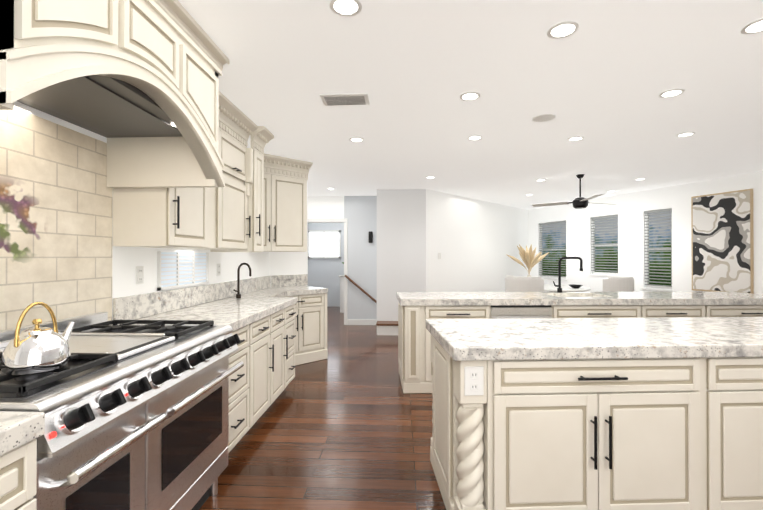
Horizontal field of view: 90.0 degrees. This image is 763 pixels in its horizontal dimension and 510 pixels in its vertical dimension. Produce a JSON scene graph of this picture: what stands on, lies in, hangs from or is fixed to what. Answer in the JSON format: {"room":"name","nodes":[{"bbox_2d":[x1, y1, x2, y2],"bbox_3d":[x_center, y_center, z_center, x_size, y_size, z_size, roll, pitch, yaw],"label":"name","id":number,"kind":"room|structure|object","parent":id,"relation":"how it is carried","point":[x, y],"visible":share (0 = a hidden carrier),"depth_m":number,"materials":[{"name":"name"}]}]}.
{"room":"kitchen","nodes":[
{"label":"kitchen","id":0,"kind":"room"},
{"bbox_2d":[199,307,445,509],"bbox_3d":[2.535,1.427,4.824,12.200,0.120,13.300,0,0,3],"label":"floor","id":1,"kind":"structure","parent":0,"point":[347,424],"depth_m":2.76,"materials":[{"name":"brown wood"}]},
{"bbox_2d":[0,442,36,509],"bbox_3d":[-1.336,0.916,0.631,0.802,0.866,0.829,0,0,3],"label":"base cabinet","id":2,"kind":"object","parent":1,"relation":"on","point":[18,472],"depth_m":0.97,"materials":[{"name":"beige wood"}]},
{"bbox_2d":[0,411,44,457],"bbox_3d":[-1.330,0.450,0.632,0.815,0.062,0.829,0,0,3],"label":"countertop","id":3,"kind":"structure","parent":2,"relation":"on","point":[18,430],"depth_m":0.97,"materials":[{"name":"white stone"}]},
{"bbox_2d":[0,312,243,509],"bbox_3d":[-1.249,0.843,1.641,0.874,1.020,1.185,0,0,3],"label":"range","id":4,"kind":"object","parent":1,"relation":"on","point":[136,412],"visible":0.92,"depth_m":1.48,"materials":[{"name":"silver metal"}]},
{"bbox_2d":[0,302,74,374],"bbox_3d":[-1.122,0.260,1.273,0.172,0.216,0.227,0,0,3],"label":"kettle","id":5,"kind":"object","parent":4,"relation":"on","point":[37,348],"visible":1,"depth_m":1.20,"materials":[{"name":"silver metal"}]},
{"bbox_2d":[228,322,255,452],"bbox_3d":[-1.297,0.924,2.532,0.687,0.866,0.578,0,0,3],"label":"base cabinet","id":6,"kind":"object","parent":1,"relation":"on","point":[242,383],"depth_m":2.63,"materials":[{"name":"beige wood"}]},
{"bbox_2d":[132,286,327,333],"bbox_3d":[-1.168,0.464,3.862,0.810,0.062,3.244,0,0,3],"label":"countertop","id":7,"kind":"structure","parent":6,"relation":"on","point":[238,313],"depth_m":3.18,"materials":[{"name":"white stone"}]},
{"bbox_2d":[233,263,250,297],"bbox_3d":[-1.370,0.253,3.796,0.180,0.356,0.086,0,0,3],"label":"faucet","id":8,"kind":"object","parent":7,"relation":"on","point":[238,294],"visible":1,"depth_m":3.81,"materials":[{"name":"black metal"}]},
{"bbox_2d":[256,314,275,420],"bbox_3d":[-1.273,0.926,3.005,0.687,0.866,0.500,0,0,3],"label":"base cabinet","id":9,"kind":"object","parent":1,"relation":"on","point":[266,328],"depth_m":3.05,"materials":[{"name":"beige wood"}]},
{"bbox_2d":[276,310,287,398],"bbox_3d":[-1.256,0.927,3.348,0.687,0.866,0.447,0,0,3],"label":"base cabinet","id":10,"kind":"object","parent":1,"relation":"on","point":[277,324],"depth_m":3.46,"materials":[{"name":"beige wood"}]},
{"bbox_2d":[288,306,295,383],"bbox_3d":[-1.237,0.929,3.721,0.687,0.866,0.429,0,0,3],"label":"base cabinet","id":11,"kind":"object","parent":1,"relation":"on","point":[291,309],"depth_m":3.78,"materials":[{"name":"beige wood"}]},
{"bbox_2d":[296,294,327,364],"bbox_3d":[-1.132,0.933,4.682,0.799,0.866,1.498,0,0,3],"label":"base cabinet","id":12,"kind":"object","parent":1,"relation":"on","point":[311,317],"depth_m":4.87,"materials":[{"name":"beige wood"}]},
{"bbox_2d":[338,275,343,312],"bbox_3d":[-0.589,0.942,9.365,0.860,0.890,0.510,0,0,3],"label":"newel post","id":13,"kind":"object","parent":1,"relation":"on","point":[341,293],"visible":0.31,"depth_m":9.16,"materials":[{"name":"white wood"}]},
{"bbox_2d":[376,321,397,334],"bbox_3d":[0.175,1.275,6.654,0.520,0.200,0.295,0,0,3],"label":"stair step","id":14,"kind":"structure","parent":1,"relation":"on","point":[387,327],"depth_m":6.53,"materials":[{"name":"white wood"}]},
{"bbox_2d":[505,275,543,291],"bbox_3d":[2.568,0.878,6.869,0.638,0.995,0.644,0,0,3],"label":"chair","id":15,"kind":"object","parent":1,"relation":"on","point":[522,284],"visible":0.19,"depth_m":6.60,"materials":[{"name":"white fabric"}]},
{"bbox_2d":[544,285,590,291],"bbox_3d":[3.316,0.998,7.389,1.300,0.760,1.300,0,0,3],"label":"dining table","id":16,"kind":"object","parent":1,"relation":"on","point":[553,288],"visible":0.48,"depth_m":7.02,"materials":[{"name":"white plastic"}]},
{"bbox_2d":[506,244,548,276],"bbox_3d":[2.851,0.207,7.306,0.802,0.818,0.703,0,0,3],"label":"dried plant","id":17,"kind":"object","parent":16,"relation":"on","point":[529,259],"visible":0.96,"depth_m":7.23,"materials":[{"name":"beige plant"}]},
{"bbox_2d":[569,284,582,287],"bbox_3d":[3.600,0.585,7.076,0.240,0.060,0.240,0,0,3],"label":"bowl","id":18,"kind":"object","parent":16,"relation":"on","point":[574,286],"visible":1,"depth_m":7.01,"materials":[{"name":"black ceramic"}]},
{"bbox_2d":[398,304,762,392],"bbox_3d":[2.174,0.930,4.122,3.982,0.867,0.996,0,0,3],"label":"kitchen island","id":19,"kind":"object","parent":1,"relation":"on","point":[416,310],"depth_m":3.76,"materials":[{"name":"beige wood"}]},
{"bbox_2d":[396,292,762,303],"bbox_3d":[2.176,0.476,4.135,4.032,0.084,1.026,0,0,3],"label":"island countertop","id":20,"kind":"structure","parent":19,"relation":"on","point":[403,297],"depth_m":3.79,"materials":[{"name":"white stone"}]},
{"bbox_2d":[553,257,582,292],"bbox_3d":[2.143,0.227,4.397,0.319,0.413,0.100,0,0,3],"label":"faucet","id":21,"kind":"object","parent":20,"relation":"on","point":[559,289],"visible":1,"depth_m":4.41,"materials":[{"name":"black metal"}]},
{"bbox_2d":[430,349,762,509],"bbox_3d":[1.665,0.922,2.203,2.718,0.866,0.995,0,0,3],"label":"kitchen island","id":22,"kind":"object","parent":1,"relation":"on","point":[663,413],"depth_m":1.80,"materials":[{"name":"beige wood"}]},
{"bbox_2d":[426,317,762,364],"bbox_3d":[1.665,0.456,2.203,2.772,0.062,1.054,0,0,3],"label":"island countertop","id":23,"kind":"structure","parent":22,"relation":"on","point":[662,340],"depth_m":1.91,"materials":[{"name":"white stone"}]},
{"bbox_2d":[603,276,633,291],"bbox_3d":[4.122,0.878,6.793,0.638,0.995,0.649,0,0,3],"label":"chair","id":24,"kind":"object","parent":1,"relation":"on","point":[618,284],"visible":0.25,"depth_m":6.50,"materials":[{"name":"white fabric"}]},
{"bbox_2d":[14,101,762,320],"bbox_3d":[2.375,0.089,4.237,11.780,2.550,11.940,0,0,3],"label":"wall","id":25,"kind":"structure","parent":0,"point":[473,242],"depth_m":7.13,"materials":[{"name":"white paint"}]},
{"bbox_2d":[0,107,112,330],"bbox_3d":[-1.706,-0.129,1.318,0.003,1.100,2.054,0,0,3],"label":"tile backsplash","id":26,"kind":"structure","parent":25,"relation":"attached to","point":[56,196],"depth_m":1.94,"materials":[{"name":"tile"}]},
{"bbox_2d":[0,0,229,187],"bbox_3d":[-1.322,-0.803,1.692,0.725,0.782,1.305,0,0,3],"label":"range hood","id":27,"kind":"object","parent":25,"relation":"attached to","point":[135,83],"visible":1,"depth_m":1.74,"materials":[{"name":"beige wood"}]},
{"bbox_2d":[136,266,143,283],"bbox_3d":[-1.638,0.137,2.588,0.010,0.120,0.075,0,0,3],"label":"outlet","id":28,"kind":"object","parent":25,"relation":"attached to","point":[139,274],"depth_m":2.58,"materials":[{"name":"white plastic"}]},
{"bbox_2d":[113,187,212,250],"bbox_3d":[-1.460,-0.518,2.580,0.357,0.930,0.485,0,0,3],"label":"upper cabinet","id":29,"kind":"object","parent":25,"relation":"attached to","point":[178,218],"depth_m":2.34,"materials":[{"name":"beige wood"}]},
{"bbox_2d":[157,251,208,289],"bbox_3d":[-1.606,0.117,3.132,0.019,0.285,0.710,0,0,3],"label":"window","id":30,"kind":"structure","parent":25,"relation":"in","point":[179,269],"depth_m":3.07,"materials":[{"name":"grey glass"}]},
{"bbox_2d":[113,276,271,319],"bbox_3d":[-1.624,0.347,2.681,0.020,0.159,4.890,0,0,3],"label":"backsplash","id":31,"kind":"structure","parent":25,"relation":"attached to","point":[141,305],"depth_m":2.99,"materials":[{"name":"white stone"}]},
{"bbox_2d":[216,263,220,275],"bbox_3d":[-1.581,0.142,3.707,0.010,0.120,0.075,0,0,3],"label":"outlet","id":32,"kind":"object","parent":25,"relation":"attached to","point":[218,266],"depth_m":3.70,"materials":[{"name":"white plastic"}]},
{"bbox_2d":[213,127,248,250],"bbox_3d":[-1.415,-0.515,3.250,0.380,0.930,0.571,0,0,3],"label":"upper cabinet","id":33,"kind":"object","parent":25,"relation":"attached to","point":[229,217],"depth_m":3.21,"materials":[{"name":"beige wood"}]},
{"bbox_2d":[210,147,263,251],"bbox_3d":[-1.377,-0.503,3.627,0.417,0.950,0.304,0,0,3],"label":"upper cabinet","id":34,"kind":"object","parent":25,"relation":"attached to","point":[256,158],"depth_m":3.56,"materials":[{"name":"beige wood"}]},
{"bbox_2d":[263,153,312,251],"bbox_3d":[-1.210,-0.612,4.748,0.652,1.137,0.851,0,0,3],"label":"upper cabinet","id":35,"kind":"object","parent":25,"relation":"attached to","point":[285,203],"visible":0.73,"depth_m":4.71,"materials":[{"name":"beige wood"}]},
{"bbox_2d":[272,274,307,285],"bbox_3d":[-1.278,0.359,5.338,0.403,0.159,0.403,0,0,3],"label":"backsplash","id":36,"kind":"structure","parent":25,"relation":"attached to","point":[277,280],"depth_m":5.33,"materials":[{"name":"stone"}]},
{"bbox_2d":[308,230,340,257],"bbox_3d":[-1.545,-0.284,10.265,0.900,0.750,0.040,0,0,3],"label":"room window","id":37,"kind":"structure","parent":25,"relation":"in","point":[324,243],"depth_m":10.26,"materials":[{"name":"white glass"}]},
{"bbox_2d":[308,218,376,324],"bbox_3d":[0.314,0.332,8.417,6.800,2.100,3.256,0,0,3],"label":"door frame","id":38,"kind":"structure","parent":25,"relation":"attached to","point":[359,321],"depth_m":7.53,"materials":[{"name":"painted wood"},{"name":"glass"}]},
{"bbox_2d":[345,275,376,302],"bbox_3d":[-0.399,0.663,7.478,0.657,0.562,0.102,0,0,3],"label":"rail","id":39,"kind":"object","parent":25,"relation":"attached to","point":[360,288],"visible":0.94,"depth_m":7.43,"materials":[{"name":"brown wood"}]},
{"bbox_2d":[369,231,372,242],"bbox_3d":[-0.213,-0.352,7.498,0.080,0.220,0.048,0,0,3],"label":"wall sconce","id":40,"kind":"object","parent":25,"relation":"attached to","point":[370,236],"visible":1,"depth_m":7.47,"materials":[{"name":"black metal"}]},
{"bbox_2d":[539,220,566,280],"bbox_3d":[4.101,-0.104,9.133,0.144,1.380,0.932,0,0,-18],"label":"window unit","id":41,"kind":"structure","parent":25,"relation":"in","point":[552,277],"depth_m":9.14,"materials":[{"name":"white plastic"}]},
{"bbox_2d":[588,214,618,276],"bbox_3d":[4.562,-0.185,7.790,0.140,1.230,0.692,0,0,-18],"label":"window unit","id":42,"kind":"structure","parent":25,"relation":"in","point":[593,220],"depth_m":7.81,"materials":[{"name":"white plastic"}]},
{"bbox_2d":[641,208,672,291],"bbox_3d":[4.914,-0.090,6.764,0.138,1.430,0.542,0,0,-18],"label":"window unit","id":43,"kind":"structure","parent":25,"relation":"in","point":[647,260],"depth_m":6.77,"materials":[{"name":"white plastic"}]},
{"bbox_2d":[691,189,753,293],"bbox_3d":[5.178,-0.189,5.829,0.031,1.520,0.800,0,0,-19],"label":"framed artwork","id":44,"kind":"object","parent":25,"relation":"attached to","point":[722,245],"visible":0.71,"depth_m":5.78,"materials":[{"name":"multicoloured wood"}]},
{"bbox_2d":[178,0,762,209],"bbox_3d":[2.535,-1.243,4.835,12.200,0.120,13.300,0,0,3],"label":"ceiling","id":45,"kind":"structure","parent":0,"point":[603,76],"depth_m":2.77,"materials":[{"name":"white paint"}]},
{"bbox_2d":[319,93,369,105],"bbox_3d":[-0.276,-1.183,2.915,0.360,0.015,0.200,0,0,3],"label":"ceiling vent","id":46,"kind":"object","parent":45,"relation":"in","point":[344,99],"visible":1,"depth_m":2.89,"materials":[{"name":"white plastic"}]},
{"bbox_2d":[329,0,361,16],"bbox_3d":[-0.173,-1.192,1.838,0.153,0.007,0.127,0,0,-6],"label":"recessed light","id":47,"kind":"object","parent":45,"relation":"in","point":[350,8],"depth_m":1.84,"materials":[{"name":"white plastic"}]},
{"bbox_2d":[349,137,363,141],"bbox_3d":[-0.255,-1.183,3.898,0.144,0.007,0.142,0,0,-6],"label":"recessed light","id":48,"kind":"object","parent":45,"relation":"in","point":[354,139],"depth_m":3.91,"materials":[{"name":"white plastic"}]},
{"bbox_2d":[459,92,480,100],"bbox_3d":[0.661,-1.187,2.851,0.153,0.007,0.149,0,0,-6],"label":"recessed light","id":49,"kind":"object","parent":45,"relation":"in","point":[468,96],"depth_m":2.86,"materials":[{"name":"white plastic"}]},
{"bbox_2d":[467,135,482,140],"bbox_3d":[0.943,-1.183,3.846,0.142,0.007,0.163,0,0,-6],"label":"recessed light","id":50,"kind":"object","parent":45,"relation":"in","point":[475,137],"depth_m":3.84,"materials":[{"name":"white plastic"}]},
{"bbox_2d":[532,114,555,121],"bbox_3d":[1.406,-1.185,3.310,0.190,0.007,0.190,0,0,3],"label":"ceiling speaker","id":51,"kind":"object","parent":45,"relation":"attached to","point":[544,117],"visible":1,"depth_m":3.30,"materials":[{"name":"white plastic"}]},
{"bbox_2d":[547,21,578,38],"bbox_3d":[0.958,-1.191,2.016,0.148,0.007,0.155,0,0,-6],"label":"recessed light","id":52,"kind":"object","parent":45,"relation":"in","point":[564,29],"depth_m":2.02,"materials":[{"name":"white plastic"}]},
{"bbox_2d":[532,174,615,208],"bbox_3d":[2.944,-0.935,5.493,1.234,0.489,1.124,0,0,3],"label":"ceiling fan","id":53,"kind":"object","parent":45,"relation":"hanging from","point":[580,202],"visible":1,"depth_m":5.60,"materials":[{"name":"black metal"}]},
{"bbox_2d":[567,136,583,140],"bbox_3d":[1.969,-1.183,3.864,0.152,0.007,0.138,0,0,-6],"label":"recessed light","id":54,"kind":"object","parent":45,"relation":"in","point":[576,138],"depth_m":3.88,"materials":[{"name":"white plastic"}]},
{"bbox_2d":[659,88,684,97],"bbox_3d":[2.124,-1.188,2.792,0.154,0.007,0.157,0,0,-6],"label":"recessed light","id":55,"kind":"object","parent":45,"relation":"in","point":[673,92],"depth_m":2.80,"materials":[{"name":"white plastic"}]},
{"bbox_2d":[676,132,695,136],"bbox_3d":[2.982,-1.184,3.737,0.162,0.007,0.131,0,0,-6],"label":"recessed light","id":56,"kind":"object","parent":45,"relation":"in","point":[686,134],"depth_m":3.75,"materials":[{"name":"white plastic"}]},
{"bbox_2d":[741,18,762,34],"bbox_3d":[1.956,-1.191,1.987,0.144,0.007,0.131,0,0,-6],"label":"recessed light","id":57,"kind":"object","parent":45,"relation":"in","point":[756,26],"depth_m":2.00,"materials":[{"name":"white plastic"}]},
{"label":"outside","id":58,"kind":"structure","parent":0,"visible":0},
{"bbox_2d":[542,211,670,285],"bbox_3d":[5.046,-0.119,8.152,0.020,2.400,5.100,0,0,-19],"label":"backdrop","id":59,"kind":"structure","parent":58,"point":[564,261],"depth_m":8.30,"materials":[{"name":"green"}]}
]}

